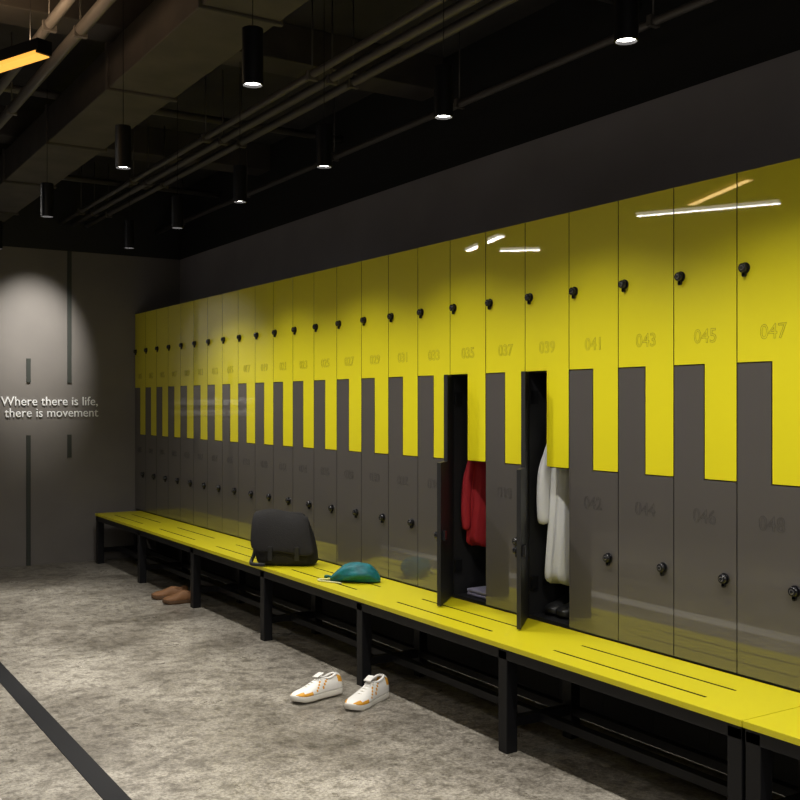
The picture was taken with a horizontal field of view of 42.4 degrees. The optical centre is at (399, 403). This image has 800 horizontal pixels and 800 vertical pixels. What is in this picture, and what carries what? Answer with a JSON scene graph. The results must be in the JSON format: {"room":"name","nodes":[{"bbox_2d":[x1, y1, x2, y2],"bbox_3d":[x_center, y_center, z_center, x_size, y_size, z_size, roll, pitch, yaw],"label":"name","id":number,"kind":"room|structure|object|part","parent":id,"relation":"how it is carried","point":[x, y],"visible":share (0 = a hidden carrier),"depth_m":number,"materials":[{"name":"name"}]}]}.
{"room":"changing room","nodes":[
{"label":"changing room","id":0,"kind":"room"},
{"bbox_2d":[0,180,179,567],"bbox_3d":[-5.069,-0.255,8.007,6.937,3.550,0.150,0,0,-32],"label":"wall","id":1,"kind":"structure","parent":0,"point":[112,283],"depth_m":9.25,"materials":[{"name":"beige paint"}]},
{"bbox_2d":[26,251,71,565],"bbox_3d":[-3.112,0.026,9.138,0.389,2.788,0.011,0,0,-32],"label":"strips","id":2,"kind":"object","parent":1,"relation":"attached to","point":[69,253],"visible":1,"depth_m":9.13,"materials":[{"name":"grey metal"}]},
{"bbox_2d":[1,397,97,416],"bbox_3d":[-3.100,0.024,9.144,0.840,0.180,0.008,0,0,-32],"label":"sign","id":3,"kind":"object","parent":1,"relation":"attached to","point":[42,400],"visible":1,"depth_m":9.14,"materials":[{"name":"white"}]},
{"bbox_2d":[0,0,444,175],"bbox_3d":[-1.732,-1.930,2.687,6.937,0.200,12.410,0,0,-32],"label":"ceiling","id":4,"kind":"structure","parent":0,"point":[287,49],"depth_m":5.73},
{"bbox_2d":[0,221,2,248],"bbox_3d":[-2.802,-1.554,7.162,0.072,0.951,0.072,0,0,-32],"label":"pendant lamp","id":5,"kind":"object","parent":4,"relation":"hanging from","point":[1,222],"visible":0.88,"depth_m":7.15,"materials":[{"name":"black metal"}]},
{"bbox_2d":[0,0,51,72],"bbox_3d":[-1.706,-1.688,4.209,0.821,0.684,0.064,0,0,35],"label":"pendant lamp","id":6,"kind":"object","parent":4,"relation":"hanging from","point":[30,51],"visible":1,"depth_m":4.01,"materials":[{"name":"black metal"}]},
{"bbox_2d":[0,50,48,72],"bbox_3d":[-1.706,-1.354,4.209,0.797,0.016,0.058,0,0,35],"label":"diffuser","id":7,"kind":"object","parent":6,"relation":"attached to","point":[17,58],"depth_m":4.04,"materials":[{"name":"yellow plastic"}]},
{"bbox_2d":[41,52,53,217],"bbox_3d":[-2.034,-1.554,5.938,0.072,0.951,0.072,0,0,-32],"label":"pendant lamp","id":8,"kind":"object","parent":4,"relation":"hanging from","point":[47,188],"visible":0.88,"depth_m":5.91,"materials":[{"name":"black metal"}]},
{"bbox_2d":[115,0,130,169],"bbox_3d":[-1.267,-1.554,4.714,0.072,0.951,0.072,0,0,-32],"label":"pendant lamp","id":9,"kind":"object","parent":4,"relation":"hanging from","point":[122,131],"visible":1,"depth_m":4.69,"materials":[{"name":"black metal"}]},
{"bbox_2d":[124,220,134,248],"bbox_3d":[-1.876,-1.554,7.135,0.072,0.951,0.072,0,0,-32],"label":"pendant lamp","id":10,"kind":"object","parent":4,"relation":"hanging from","point":[129,225],"visible":0.83,"depth_m":7.10,"materials":[{"name":"black metal"}]},
{"bbox_2d":[0,0,307,221],"bbox_3d":[-0.331,-1.675,3.654,0.370,0.240,12.160,0,0,-32],"label":"ventilation duct","id":11,"kind":"object","parent":4,"relation":"attached to","point":[171,45],"visible":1,"depth_m":5.11,"materials":[{"name":"black metal"}]},
{"bbox_2d":[171,101,182,228],"bbox_3d":[-1.366,-1.554,6.322,0.072,0.951,0.072,0,0,-32],"label":"pendant lamp","id":12,"kind":"object","parent":4,"relation":"hanging from","point":[176,201],"visible":0.91,"depth_m":6.29,"materials":[{"name":"black metal"}]},
{"bbox_2d":[233,165,246,202],"bbox_3d":[-0.856,-1.554,5.508,0.072,0.951,0.072,0,0,-32],"label":"pendant lamp","id":13,"kind":"object","parent":4,"relation":"hanging from","point":[239,171],"visible":0.83,"depth_m":5.48,"materials":[{"name":"black metal"}]},
{"bbox_2d":[242,0,262,87],"bbox_3d":[-0.499,-1.554,3.490,0.072,0.951,0.072,0,0,-32],"label":"pendant lamp","id":14,"kind":"object","parent":4,"relation":"hanging from","point":[252,35],"visible":1,"depth_m":3.46,"materials":[{"name":"black metal"}]},
{"bbox_2d":[316,123,331,168],"bbox_3d":[-0.346,-1.554,4.695,0.072,0.951,0.072,0,0,-32],"label":"pendant lamp","id":15,"kind":"object","parent":4,"relation":"hanging from","point":[323,130],"visible":1,"depth_m":4.67,"materials":[{"name":"black metal"}]},
{"bbox_2d":[0,0,715,234],"bbox_3d":[-1.732,-1.781,2.687,6.897,0.498,12.370,0,0,-32],"label":"ceiling pipes","id":16,"kind":"object","parent":4,"relation":"attached to","point":[79,31],"visible":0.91,"depth_m":5.28,"materials":[{"name":"black metal"}]},
{"bbox_2d":[434,0,452,119],"bbox_3d":[0.164,-1.554,3.882,0.072,0.951,0.072,0,0,-32],"label":"pendant lamp","id":17,"kind":"object","parent":4,"relation":"hanging from","point":[443,73],"visible":1,"depth_m":3.85,"materials":[{"name":"black metal"}]},
{"bbox_2d":[614,0,638,45],"bbox_3d":[0.674,-1.554,3.068,0.072,0.951,0.072,0,0,-32],"label":"pendant lamp","id":18,"kind":"object","parent":4,"relation":"hanging from","point":[626,12],"visible":1,"depth_m":3.04,"materials":[{"name":"black metal"}]},
{"bbox_2d":[0,0,557,187],"bbox_3d":[-1.732,-2.105,2.687,7.237,0.150,12.710,0,0,-32],"label":"ceiling","id":19,"kind":"structure","parent":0,"point":[370,16],"depth_m":6.35,"materials":[{"name":"black concrete"}]},
{"bbox_2d":[0,556,785,799],"bbox_3d":[-1.732,1.470,2.687,6.937,0.100,12.410,0,0,-32],"label":"floor","id":20,"kind":"structure","parent":0,"point":[179,701],"depth_m":4.61,"materials":[{"name":"concrete"}]},
{"bbox_2d":[0,662,131,799],"bbox_3d":[-0.763,1.419,3.294,0.085,0.003,12.410,0,0,-32],"label":"trim","id":21,"kind":"structure","parent":20,"relation":"on","point":[99,780],"depth_m":4.31,"materials":[{"name":"black metal"}]},
{"bbox_2d":[133,312,166,554],"bbox_3d":[-2.209,0.295,9.523,0.446,2.250,0.300,0,0,-32],"label":"locker","id":22,"kind":"object","parent":20,"relation":"on","point":[140,319],"visible":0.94,"depth_m":9.41,"materials":[{"name":"black"}]},
{"bbox_3d":[-2.368,0.411,9.423,0.018,1.112,0.296,0,0,-32],"label":"door","id":23,"kind":"part","parent":22,"relation":"part of","materials":[{"name":"grey laminate"}]},
{"bbox_3d":[-2.368,-0.276,9.423,0.018,1.108,0.296,0,0,-32],"label":"door","id":24,"kind":"part","parent":22,"relation":"part of","materials":[{"name":"yellow laminate"}]},
{"bbox_2d":[144,309,177,558],"bbox_3d":[-2.049,0.295,9.269,0.446,2.250,0.300,0,0,-32],"label":"locker","id":25,"kind":"object","parent":20,"relation":"on","point":[151,316],"visible":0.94,"depth_m":9.15,"materials":[{"name":"black"}]},
{"bbox_3d":[-2.208,-0.276,9.169,0.018,1.108,0.296,0,0,-32],"label":"door","id":26,"kind":"part","parent":25,"relation":"part of","materials":[{"name":"yellow laminate"}]},
{"bbox_3d":[-2.208,0.411,9.169,0.018,1.112,0.296,0,0,-32],"label":"door","id":27,"kind":"part","parent":25,"relation":"part of","materials":[{"name":"grey laminate"}]},
{"bbox_2d":[151,585,189,604],"bbox_3d":[-1.626,1.375,7.448,0.278,0.091,0.345,0,0,-32],"label":"shoes","id":28,"kind":"object","parent":20,"relation":"on","point":[172,595],"visible":0.82,"depth_m":7.34,"materials":[{"name":"brown leather"}]},
{"bbox_2d":[155,307,190,563],"bbox_3d":[-1.890,0.295,9.015,0.446,2.250,0.300,0,0,-32],"label":"locker","id":29,"kind":"object","parent":20,"relation":"on","point":[161,349],"visible":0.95,"depth_m":8.90,"materials":[{"name":"black"}]},
{"bbox_3d":[-2.049,-0.276,8.915,0.018,1.108,0.296,0,0,-32],"label":"door","id":30,"kind":"part","parent":29,"relation":"part of","materials":[{"name":"yellow laminate"}]},
{"bbox_3d":[-2.049,0.411,8.915,0.018,1.112,0.296,0,0,-32],"label":"door","id":31,"kind":"part","parent":29,"relation":"part of","materials":[{"name":"grey laminate"}]},
{"bbox_2d":[167,304,202,567],"bbox_3d":[-1.730,0.295,8.761,0.446,2.250,0.300,0,0,-32],"label":"locker","id":32,"kind":"object","parent":20,"relation":"on","point":[174,312],"visible":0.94,"depth_m":8.65,"materials":[{"name":"black"}]},
{"bbox_3d":[-1.890,-0.276,8.661,0.018,1.108,0.296,0,0,-32],"label":"door","id":33,"kind":"part","parent":32,"relation":"part of","materials":[{"name":"yellow"}]},
{"bbox_3d":[-1.890,0.411,8.661,0.018,1.112,0.296,0,0,-32],"label":"door","id":34,"kind":"part","parent":32,"relation":"part of","materials":[{"name":"grey laminate"}]},
{"bbox_2d":[179,301,216,572],"bbox_3d":[-1.571,0.295,8.507,0.446,2.250,0.300,0,0,-32],"label":"locker","id":35,"kind":"object","parent":20,"relation":"on","point":[187,309],"visible":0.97,"depth_m":8.39,"materials":[{"name":"black"}]},
{"bbox_3d":[-1.730,0.411,8.407,0.018,1.112,0.296,0,0,-32],"label":"door","id":36,"kind":"part","parent":35,"relation":"part of","materials":[{"name":"grey laminate"}]},
{"bbox_3d":[-1.730,-0.276,8.407,0.018,1.108,0.296,0,0,-32],"label":"door","id":37,"kind":"part","parent":35,"relation":"part of","materials":[{"name":"yellow laminate"}]},
{"bbox_2d":[192,297,231,578],"bbox_3d":[-1.412,0.295,8.252,0.446,2.250,0.300,0,0,-32],"label":"locker","id":38,"kind":"object","parent":20,"relation":"on","point":[200,346],"visible":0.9,"depth_m":8.15,"materials":[{"name":"black"}]},
{"bbox_3d":[-1.571,-0.276,8.152,0.018,1.108,0.296,0,0,-32],"label":"door","id":39,"kind":"part","parent":38,"relation":"part of","materials":[{"name":"yellow laminate"}]},
{"bbox_3d":[-1.571,0.411,8.152,0.018,1.112,0.296,0,0,-32],"label":"door","id":40,"kind":"part","parent":38,"relation":"part of","materials":[{"name":"grey laminate"}]},
{"bbox_2d":[206,294,246,583],"bbox_3d":[-1.252,0.295,7.998,0.446,2.250,0.300,0,0,-32],"label":"locker","id":41,"kind":"object","parent":20,"relation":"on","point":[214,343],"visible":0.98,"depth_m":7.90,"materials":[{"name":"black"}]},
{"bbox_3d":[-1.412,0.411,7.898,0.018,1.112,0.296,0,0,-32],"label":"door","id":42,"kind":"part","parent":41,"relation":"part of","materials":[{"name":"grey"}]},
{"bbox_3d":[-1.412,-0.276,7.898,0.018,1.108,0.296,0,0,-32],"label":"door","id":43,"kind":"part","parent":41,"relation":"part of","materials":[{"name":"yellow laminate"}]},
{"bbox_2d":[221,290,259,588],"bbox_3d":[-1.093,0.295,7.744,0.446,2.250,0.300,0,0,-32],"label":"locker","id":44,"kind":"object","parent":20,"relation":"on","point":[229,340],"visible":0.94,"depth_m":7.65,"materials":[{"name":"black"}]},
{"bbox_3d":[-1.252,-0.276,7.644,0.018,1.108,0.296,0,0,-32],"label":"door","id":45,"kind":"part","parent":44,"relation":"part of","materials":[{"name":"yellow laminate"}]},
{"bbox_3d":[-1.252,0.411,7.644,0.018,1.112,0.296,0,0,-32],"label":"door","id":46,"kind":"part","parent":44,"relation":"part of","materials":[{"name":"grey"}]},
{"bbox_2d":[237,286,280,596],"bbox_3d":[-0.934,0.295,7.490,0.446,2.250,0.300,0,0,-32],"label":"locker","id":47,"kind":"object","parent":20,"relation":"on","point":[246,297],"visible":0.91,"depth_m":7.40,"materials":[{"name":"black"}]},
{"bbox_3d":[-1.093,-0.276,7.390,0.018,1.108,0.296,0,0,-32],"label":"door","id":48,"kind":"part","parent":47,"relation":"part of","materials":[{"name":"yellow laminate"}]},
{"bbox_3d":[-1.093,0.411,7.390,0.018,1.112,0.296,0,0,-32],"label":"door","id":49,"kind":"part","parent":47,"relation":"part of","materials":[{"name":"grey laminate"}]},
{"bbox_2d":[254,282,299,603],"bbox_3d":[-0.774,0.295,7.236,0.446,2.250,0.300,0,0,-32],"label":"locker","id":50,"kind":"object","parent":20,"relation":"on","point":[263,335],"visible":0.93,"depth_m":7.12,"materials":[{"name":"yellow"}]},
{"bbox_3d":[-0.933,0.411,7.136,0.018,1.112,0.296,0,0,-32],"label":"door","id":51,"kind":"part","parent":50,"relation":"part of","materials":[{"name":"grey laminate"}]},
{"bbox_3d":[-0.933,-0.276,7.136,0.018,1.108,0.296,0,0,-32],"label":"door","id":52,"kind":"part","parent":50,"relation":"part of","materials":[{"name":"yellow laminate"}]},
{"bbox_2d":[272,277,319,607],"bbox_3d":[-0.615,0.295,6.981,0.446,2.250,0.300,0,0,-32],"label":"locker","id":53,"kind":"object","parent":20,"relation":"on","point":[282,334],"visible":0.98,"depth_m":6.88,"materials":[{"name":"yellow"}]},
{"bbox_3d":[-0.774,0.411,6.882,0.018,1.112,0.296,0,0,-32],"label":"door","id":54,"kind":"part","parent":53,"relation":"part of","materials":[{"name":"grey"}]},
{"bbox_3d":[-0.774,-0.276,6.882,0.018,1.108,0.296,0,0,-32],"label":"door","id":55,"kind":"part","parent":53,"relation":"part of","materials":[{"name":"yellow laminate"}]},
{"bbox_2d":[291,272,341,618],"bbox_3d":[-0.456,0.295,6.727,0.446,2.250,0.300,0,0,-32],"label":"locker","id":56,"kind":"object","parent":20,"relation":"on","point":[303,285],"visible":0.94,"depth_m":6.62,"materials":[{"name":"black"}]},
{"bbox_3d":[-0.615,0.411,6.628,0.018,1.112,0.296,0,0,-32],"label":"door","id":57,"kind":"part","parent":56,"relation":"part of","materials":[{"name":"grey laminate"}]},
{"bbox_3d":[-0.615,-0.276,6.628,0.018,1.108,0.296,0,0,-32],"label":"door","id":58,"kind":"part","parent":56,"relation":"part of","materials":[{"name":"yellow"}]},
{"bbox_2d":[312,267,356,624],"bbox_3d":[-0.296,0.295,6.473,0.446,2.250,0.300,0,0,-32],"label":"locker","id":59,"kind":"object","parent":20,"relation":"on","point":[325,281],"visible":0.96,"depth_m":6.38,"materials":[{"name":"black"}]},
{"bbox_3d":[-0.455,0.411,6.373,0.018,1.112,0.296,0,0,-32],"label":"door","id":60,"kind":"part","parent":59,"relation":"part of","materials":[{"name":"grey"}]},
{"bbox_3d":[-0.455,-0.276,6.373,0.018,1.108,0.296,0,0,-32],"label":"door","id":61,"kind":"part","parent":59,"relation":"part of","materials":[{"name":"yellow laminate"}]},
{"bbox_2d":[290,672,388,710],"bbox_3d":[-0.291,1.358,4.935,0.404,0.127,0.312,0,0,23],"label":"sneakers","id":62,"kind":"object","parent":20,"relation":"on","point":[375,690],"visible":1,"depth_m":4.90,"materials":[{"name":"beige leather"}]},
{"bbox_2d":[335,261,390,636],"bbox_3d":[-0.137,0.295,6.219,0.446,2.250,0.300,0,0,-32],"label":"locker","id":63,"kind":"object","parent":20,"relation":"on","point":[349,276],"visible":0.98,"depth_m":6.11,"materials":[{"name":"black"}]},
{"bbox_3d":[-0.296,0.411,6.119,0.018,1.112,0.296,0,0,-32],"label":"door","id":64,"kind":"part","parent":63,"relation":"part of","materials":[{"name":"grey"}]},
{"bbox_3d":[-0.296,-0.276,6.119,0.018,1.108,0.296,0,0,-32],"label":"door","id":65,"kind":"part","parent":63,"relation":"part of","materials":[{"name":"yellow"}]},
{"bbox_2d":[360,255,418,645],"bbox_3d":[0.023,0.295,5.965,0.446,2.250,0.300,0,0,-32],"label":"locker","id":66,"kind":"object","parent":20,"relation":"on","point":[374,320],"visible":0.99,"depth_m":5.86,"materials":[{"name":"black"}]},
{"bbox_3d":[-0.137,0.411,5.865,0.018,1.112,0.296,0,0,-32],"label":"door","id":67,"kind":"part","parent":66,"relation":"part of","materials":[{"name":"grey laminate"}]},
{"bbox_3d":[-0.137,-0.276,5.865,0.018,1.108,0.296,0,0,-32],"label":"door","id":68,"kind":"part","parent":66,"relation":"part of","materials":[{"name":"yellow laminate"}]},
{"bbox_2d":[387,248,448,657],"bbox_3d":[0.182,0.295,5.711,0.446,2.250,0.300,0,0,-32],"label":"locker","id":69,"kind":"object","parent":20,"relation":"on","point":[402,316],"visible":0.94,"depth_m":5.60,"materials":[{"name":"black"}]},
{"bbox_3d":[0.023,0.411,5.611,0.018,1.112,0.296,0,0,-32],"label":"door","id":70,"kind":"part","parent":69,"relation":"part of","materials":[{"name":"grey"}]},
{"bbox_3d":[0.023,-0.276,5.611,0.018,1.108,0.296,0,0,-32],"label":"door","id":71,"kind":"part","parent":69,"relation":"part of","materials":[{"name":"yellow laminate"}]},
{"bbox_2d":[95,511,799,799],"bbox_3d":[-0.661,1.198,6.290,0.410,0.445,7.102,0,0,-32],"label":"bench","id":72,"kind":"object","parent":20,"relation":"on","point":[708,698],"visible":0.97,"depth_m":4.37,"materials":[{"name":"yellow wood"}]},
{"bbox_2d":[249,509,317,566],"bbox_3d":[-0.705,0.807,6.250,0.407,0.336,0.220,0,0,6],"label":"shoulder bag","id":73,"kind":"object","parent":72,"relation":"on","point":[278,537],"visible":1,"depth_m":6.18,"materials":[{"name":"black fabric"}]},
{"bbox_2d":[317,562,380,583],"bbox_3d":[-0.283,0.920,5.644,0.355,0.110,0.167,0,0,8],"label":"cap","id":74,"kind":"object","parent":72,"relation":"on","point":[360,572],"visible":1,"depth_m":5.59,"materials":[{"name":"fabric"}]},
{"bbox_2d":[417,241,481,669],"bbox_3d":[0.341,0.295,5.457,0.446,2.250,0.300,0,0,-32],"label":"locker","id":75,"kind":"object","parent":20,"relation":"on","point":[433,312],"visible":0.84,"depth_m":5.37,"materials":[{"name":"black laminate"}]},
{"bbox_3d":[0.182,0.411,5.357,0.018,1.112,0.296,0,0,-32],"label":"door","id":76,"kind":"part","parent":75,"relation":"part of","materials":[{"name":"grey"}]},
{"bbox_3d":[0.182,-0.276,5.357,0.018,1.108,0.296,0,0,-32],"label":"door","id":77,"kind":"part","parent":75,"relation":"part of","materials":[{"name":"yellow"}]},
{"bbox_2d":[434,232,517,683],"bbox_3d":[0.419,0.295,5.151,0.638,2.250,0.300,0,0,-32],"label":"locker","id":78,"kind":"object","parent":20,"relation":"on","point":[461,566],"visible":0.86,"depth_m":5.12,"materials":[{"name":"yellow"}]},
{"bbox_3d":[0.224,0.411,5.077,0.018,1.112,0.296,0,0,15],"label":"door","id":79,"kind":"part","parent":78,"relation":"part of","materials":[{"name":"grey"}]},
{"bbox_3d":[0.342,-0.276,5.103,0.018,1.108,0.296,0,0,-32],"label":"door","id":80,"kind":"part","parent":78,"relation":"part of","materials":[{"name":"yellow laminate"}]},
{"bbox_2d":[461,460,485,546],"bbox_3d":[0.388,0.327,5.234,0.180,0.796,0.103,0,0,-32],"label":"jacket","id":81,"kind":"object","parent":78,"relation":"hanging from","point":[473,493],"visible":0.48,"depth_m":5.19,"materials":[{"name":"red fabric"}]},
{"bbox_2d":[467,586,485,598],"bbox_3d":[0.461,0.947,5.177,0.180,0.035,0.180,0,0,-32],"label":"folded towel","id":82,"kind":"object","parent":78,"relation":"in","point":[480,592],"visible":0.29,"depth_m":5.15,"materials":[{"name":"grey fabric"}]},
{"bbox_2d":[485,223,558,698],"bbox_3d":[0.660,0.295,4.948,0.446,2.250,0.300,0,0,-32],"label":"locker","id":83,"kind":"object","parent":20,"relation":"on","point":[505,247],"visible":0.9,"depth_m":4.85,"materials":[{"name":"black"}]},
{"bbox_3d":[0.501,0.411,4.848,0.018,1.112,0.296,0,0,-32],"label":"door","id":84,"kind":"part","parent":83,"relation":"part of","materials":[{"name":"grey laminate"}]},
{"bbox_3d":[0.501,-0.276,4.848,0.018,1.108,0.296,0,0,-32],"label":"door","id":85,"kind":"part","parent":83,"relation":"part of","materials":[{"name":"yellow laminate"}]},
{"bbox_2d":[512,213,602,714],"bbox_3d":[0.740,0.295,4.644,0.634,2.250,0.300,0,0,-32],"label":"locker","id":86,"kind":"object","parent":20,"relation":"on","point":[545,385],"visible":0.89,"depth_m":4.61,"materials":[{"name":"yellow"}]},
{"bbox_3d":[0.546,0.411,4.569,0.018,1.112,0.296,0,0,14],"label":"door","id":87,"kind":"part","parent":86,"relation":"part of","materials":[{"name":"grey laminate"}]},
{"bbox_3d":[0.660,-0.276,4.594,0.018,1.108,0.296,0,0,-32],"label":"door","id":88,"kind":"part","parent":86,"relation":"part of","materials":[{"name":"yellow laminate"}]},
{"bbox_2d":[537,444,568,585],"bbox_3d":[0.719,0.376,4.700,0.174,0.894,0.141,0,0,19],"label":"coat","id":89,"kind":"object","parent":86,"relation":"hanging from","point":[552,483],"visible":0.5,"depth_m":4.66,"materials":[{"name":"grey fabric"}]},
{"bbox_2d":[545,593,568,618],"bbox_3d":[0.803,0.918,4.727,0.267,0.091,0.188,0,0,-32],"label":"shoes","id":90,"kind":"object","parent":86,"relation":"in","point":[559,607],"visible":0.29,"depth_m":4.68,"materials":[{"name":"black leather"}]},
{"bbox_2d":[569,201,652,732],"bbox_3d":[0.979,0.295,4.440,0.446,2.250,0.300,0,0,-32],"label":"locker","id":91,"kind":"object","parent":20,"relation":"on","point":[594,367],"visible":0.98,"depth_m":4.33,"materials":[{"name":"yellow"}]},
{"bbox_3d":[0.820,0.411,4.340,0.018,1.112,0.296,0,0,-32],"label":"door","id":92,"kind":"part","parent":91,"relation":"part of","materials":[{"name":"grey laminate"}]},
{"bbox_3d":[0.820,-0.276,4.340,0.018,1.108,0.296,0,0,-32],"label":"door","id":93,"kind":"part","parent":91,"relation":"part of","materials":[{"name":"yellow laminate"}]},
{"bbox_2d":[618,188,709,753],"bbox_3d":[1.138,0.295,4.186,0.446,2.250,0.300,0,0,-32],"label":"locker","id":94,"kind":"object","parent":20,"relation":"on","point":[646,222],"visible":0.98,"depth_m":4.08,"materials":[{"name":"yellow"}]},
{"bbox_3d":[0.979,0.411,4.086,0.018,1.112,0.296,0,0,-32],"label":"door","id":95,"kind":"part","parent":94,"relation":"part of","materials":[{"name":"grey laminate"}]},
{"bbox_3d":[0.979,-0.276,4.086,0.018,1.108,0.296,0,0,-32],"label":"door","id":96,"kind":"part","parent":94,"relation":"part of","materials":[{"name":"yellow laminate"}]},
{"bbox_2d":[674,173,773,776],"bbox_3d":[1.298,0.295,3.932,0.446,2.250,0.300,0,0,-32],"label":"locker","id":97,"kind":"object","parent":20,"relation":"on","point":[705,212],"visible":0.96,"depth_m":3.83,"materials":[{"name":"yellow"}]},
{"bbox_3d":[1.138,0.411,3.832,0.018,1.112,0.296,0,0,-32],"label":"door","id":98,"kind":"part","parent":97,"relation":"part of","materials":[{"name":"grey laminate"}]},
{"bbox_3d":[1.138,-0.276,3.832,0.018,1.108,0.296,0,0,-32],"label":"door","id":99,"kind":"part","parent":97,"relation":"part of","materials":[{"name":"yellow laminate"}]},
{"bbox_2d":[737,158,799,785],"bbox_3d":[1.457,0.295,3.677,0.446,2.250,0.300,0,0,-32],"label":"locker","id":100,"kind":"object","parent":20,"relation":"on","point":[768,197],"visible":1,"depth_m":3.59,"materials":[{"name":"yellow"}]},
{"bbox_3d":[1.298,-0.276,3.578,0.018,1.108,0.296,0,0,-32],"label":"door","id":101,"kind":"part","parent":100,"relation":"part of","materials":[{"name":"yellow laminate"}]},
{"bbox_3d":[1.298,0.411,3.578,0.018,1.112,0.296,0,0,-32],"label":"door","id":102,"kind":"part","parent":100,"relation":"part of","materials":[{"name":"grey"}]},
{"bbox_2d":[743,707,799,799],"bbox_3d":[2.167,1.198,1.782,0.410,0.445,3.534,0,0,-32],"label":"bench","id":103,"kind":"object","parent":20,"relation":"on","point":[779,732],"visible":1,"depth_m":3.13,"materials":[{"name":"yellow wood"}]},
{"bbox_2d":[180,0,799,303],"bbox_3d":[1.230,-0.255,4.633,0.150,3.550,12.560,0,0,-32],"label":"wall","id":104,"kind":"structure","parent":0,"point":[713,91],"depth_m":5.40,"materials":[{"name":"grey paint"}]}
]}

